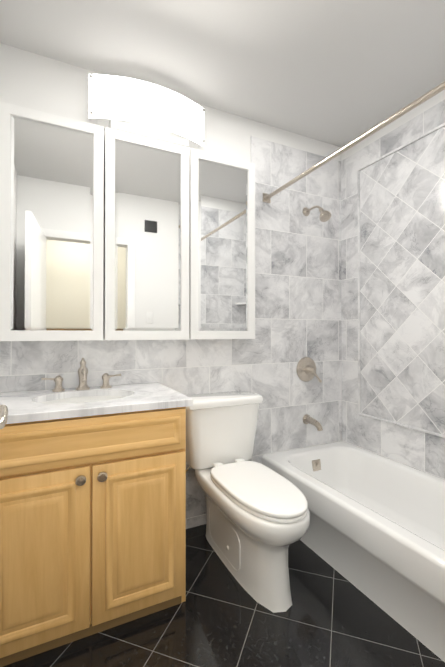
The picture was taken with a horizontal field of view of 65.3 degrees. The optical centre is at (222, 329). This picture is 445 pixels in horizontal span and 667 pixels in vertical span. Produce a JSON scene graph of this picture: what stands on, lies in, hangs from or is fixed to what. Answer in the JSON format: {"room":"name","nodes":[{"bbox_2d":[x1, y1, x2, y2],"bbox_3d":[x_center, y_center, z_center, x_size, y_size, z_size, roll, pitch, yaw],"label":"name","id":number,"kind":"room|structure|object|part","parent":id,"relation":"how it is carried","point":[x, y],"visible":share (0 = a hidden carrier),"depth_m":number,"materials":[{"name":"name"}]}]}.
{"room":"bathroom","nodes":[
{"label":"bathroom","id":0,"kind":"room"},
{"bbox_2d":[0,43,340,162],"bbox_3d":[-0.144,-0.098,2.158,2.430,2.550,0.100,0,-1,-26],"label":"wall","id":1,"kind":"structure","parent":0,"point":[31,80],"depth_m":1.81,"materials":[{"name":"white paint"}]},
{"bbox_2d":[0,101,103,340],"bbox_3d":[-0.829,-0.486,1.707,0.452,1.080,0.116,0,-1,-26],"label":"upper cabinet","id":2,"kind":"object","parent":1,"relation":"attached to","point":[51,217],"visible":1,"depth_m":1.65,"materials":[{"name":"white"}]},
{"bbox_2d":[0,339,251,528],"bbox_3d":[-0.470,0.413,1.936,1.455,1.525,0.010,0,-1,-26],"label":"wall","id":3,"kind":"structure","parent":1,"relation":"attached to","point":[191,366],"depth_m":1.95,"materials":[{"name":"tile"}]},
{"bbox_2d":[103,127,188,339],"bbox_3d":[-0.415,-0.485,1.907,0.452,1.080,0.116,0,-1,-26],"label":"upper cabinet","id":4,"kind":"object","parent":1,"relation":"attached to","point":[146,248],"visible":0.98,"depth_m":1.85,"materials":[{"name":"white"}]},
{"bbox_2d":[89,74,204,149],"bbox_3d":[-0.394,-1.178,1.914,0.640,0.263,0.135,0,-1,-26],"label":"sconce","id":5,"kind":"object","parent":1,"relation":"attached to","point":[141,108],"visible":0.98,"depth_m":1.85,"materials":[{"name":"white"}]},
{"bbox_2d":[189,148,254,338],"bbox_3d":[-0.014,-0.483,2.100,0.422,1.080,0.116,0,-1,-26],"label":"upper cabinet","id":6,"kind":"object","parent":1,"relation":"attached to","point":[221,247],"visible":1,"depth_m":2.04,"materials":[{"name":"white"}]},
{"bbox_2d":[251,136,341,463],"bbox_3d":[0.539,-0.041,2.426,0.785,2.440,0.010,0,-1,-26],"label":"wall","id":7,"kind":"structure","parent":1,"relation":"attached to","point":[297,285],"depth_m":2.40,"materials":[{"name":"tile"}]},
{"bbox_2d":[296,357,321,382],"bbox_3d":[0.607,0.280,2.403,0.172,0.174,0.084,0,-1,-26],"label":"shower valve","id":8,"kind":"object","parent":7,"relation":"attached to","point":[306,369],"visible":1,"depth_m":2.41,"materials":[{"name":"silver metal"}]},
{"bbox_2d":[303,414,322,430],"bbox_3d":[0.623,0.637,2.367,0.068,0.085,0.158,0,-1,-26],"label":"tub spout","id":9,"kind":"object","parent":7,"relation":"attached to","point":[313,421],"visible":1,"depth_m":2.36,"materials":[{"name":"silver metal"}]},
{"bbox_2d":[303,205,330,221],"bbox_3d":[0.639,-0.786,2.346,0.077,0.152,0.229,0,-1,-26],"label":"shower head","id":10,"kind":"object","parent":7,"relation":"attached to","point":[325,216],"visible":1,"depth_m":2.29},
{"bbox_2d":[263,81,444,202],"bbox_3d":[0.621,-0.877,1.623,0.060,0.060,1.520,0,-1,-26],"label":"curtain rod","id":11,"kind":"object","parent":7,"relation":"attached to","point":[436,90],"visible":1,"depth_m":1.56,"materials":[{"name":"silver metal"}]},
{"bbox_2d":[0,0,444,146],"bbox_3d":[0.274,-1.409,1.299,2.430,0.060,2.010,0,-1,-26],"label":"ceiling","id":12,"kind":"structure","parent":0,"point":[339,73],"depth_m":1.71,"materials":[{"name":"white paint"}]},
{"bbox_2d":[3,524,444,666],"bbox_3d":[0.274,1.200,1.278,2.430,0.060,2.010,0,-1,-26],"label":"floor","id":13,"kind":"structure","parent":0,"point":[220,616],"depth_m":1.34,"materials":[{"name":"tile"}]},
{"bbox_2d":[0,358,192,666],"bbox_3d":[-0.604,0.656,1.546,0.807,1.034,0.566,0,-1,-26],"label":"bathroom vanity","id":14,"kind":"object","parent":13,"relation":"on","point":[92,510],"visible":1,"depth_m":1.32,"materials":[{"name":"brown wood"}]},
{"bbox_3d":[-0.499,0.421,1.322,0.756,0.170,0.029,0,-1,-26],"label":"drawer","id":15,"kind":"part","parent":14,"relation":"part of","materials":[{"name":"brown wood"}]},
{"bbox_2d":[0,382,192,423],"bbox_3d":[-0.608,0.313,1.559,0.807,0.030,0.544,0,-1,-26],"label":"countertop","id":16,"kind":"structure","parent":14,"relation":"on","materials":[{"name":"stone"}]},
{"bbox_2d":[41,358,120,391],"bbox_3d":[-0.674,0.219,1.688,0.370,0.159,0.180,0,-1,-26],"label":"faucet","id":17,"kind":"object","parent":16,"relation":"on","point":[82,371],"depth_m":1.72,"materials":[{"name":"silver metal"}]},
{"bbox_2d":[42,396,126,402],"bbox_3d":[-0.614,0.395,1.562,0.442,0.134,0.316,0,-1,-26],"label":"sink","id":18,"kind":"object","parent":16,"relation":"in","point":[55,399],"depth_m":1.69,"materials":[{"name":"white ceramic"}]},
{"bbox_2d":[185,391,309,612],"bbox_3d":[0.106,0.779,1.742,0.507,0.790,0.827,0,-1,-26],"label":"toilet","id":19,"kind":"object","parent":13,"relation":"on","point":[257,519],"visible":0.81,"depth_m":1.66,"materials":[{"name":"white ceramic"}]},
{"bbox_3d":[0.162,0.747,1.653,0.314,0.044,0.618,0,-1,-26],"label":"seat","id":20,"kind":"part","parent":19,"relation":"part of","materials":[{"name":"white plastic"}]},
{"bbox_2d":[262,441,444,661],"bbox_3d":[0.899,0.997,1.742,0.697,0.355,1.514,0,-1,-26],"label":"bathtub","id":21,"kind":"object","parent":13,"relation":"on","point":[375,533],"visible":0.98,"depth_m":1.72,"materials":[{"name":"white ceramic"}]},
{"bbox_3d":[0.634,0.914,2.334,0.072,0.072,0.026,0,-1,-26],"label":"overflow plate","id":22,"kind":"part","parent":21,"relation":"part of","materials":[{"name":"silver metal"}]},
{"bbox_2d":[341,80,444,160],"bbox_3d":[1.333,-0.101,1.798,0.100,2.550,2.010,0,-1,-26],"label":"wall","id":23,"kind":"structure","parent":0,"point":[420,108],"depth_m":2.19,"materials":[{"name":"white paint"}]},
{"bbox_2d":[341,99,444,479],"bbox_3d":[1.220,-0.045,1.905,0.010,2.440,1.520,0,-1,-26],"label":"wall","id":24,"kind":"structure","parent":23,"relation":"attached to","point":[420,451],"depth_m":2.42,"materials":[{"name":"tile"}]},
{"bbox_2d":[357,123,444,437],"bbox_3d":[1.210,-0.270,1.902,0.010,1.722,1.192,0,-1,-26],"label":"trim","id":25,"kind":"structure","parent":24,"relation":"attached to","point":[358,184],"depth_m":2.42,"materials":[{"name":"stone"}]},
{"bbox_2d":[360,126,444,434],"bbox_3d":[1.215,-0.270,1.904,0.002,1.690,1.160,0,-1,-26],"label":"wall","id":26,"kind":"structure","parent":24,"relation":"attached to","point":[402,269],"depth_m":2.12,"materials":[{"name":"tile"}]},
{"bbox_3d":[0.355,-0.113,0.268,1.490,2.550,0.100,0,-1,-26],"label":"wall","id":27,"kind":"structure","parent":0,"visible":0},
{"bbox_2d":[0,405,7,428],"bbox_3d":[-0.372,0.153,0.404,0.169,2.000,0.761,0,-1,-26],"label":"door handle","id":28,"kind":"object","parent":27,"relation":"in","point":[3,414],"depth_m":0.65,"materials":[{"name":"silver metal"}]}
]}

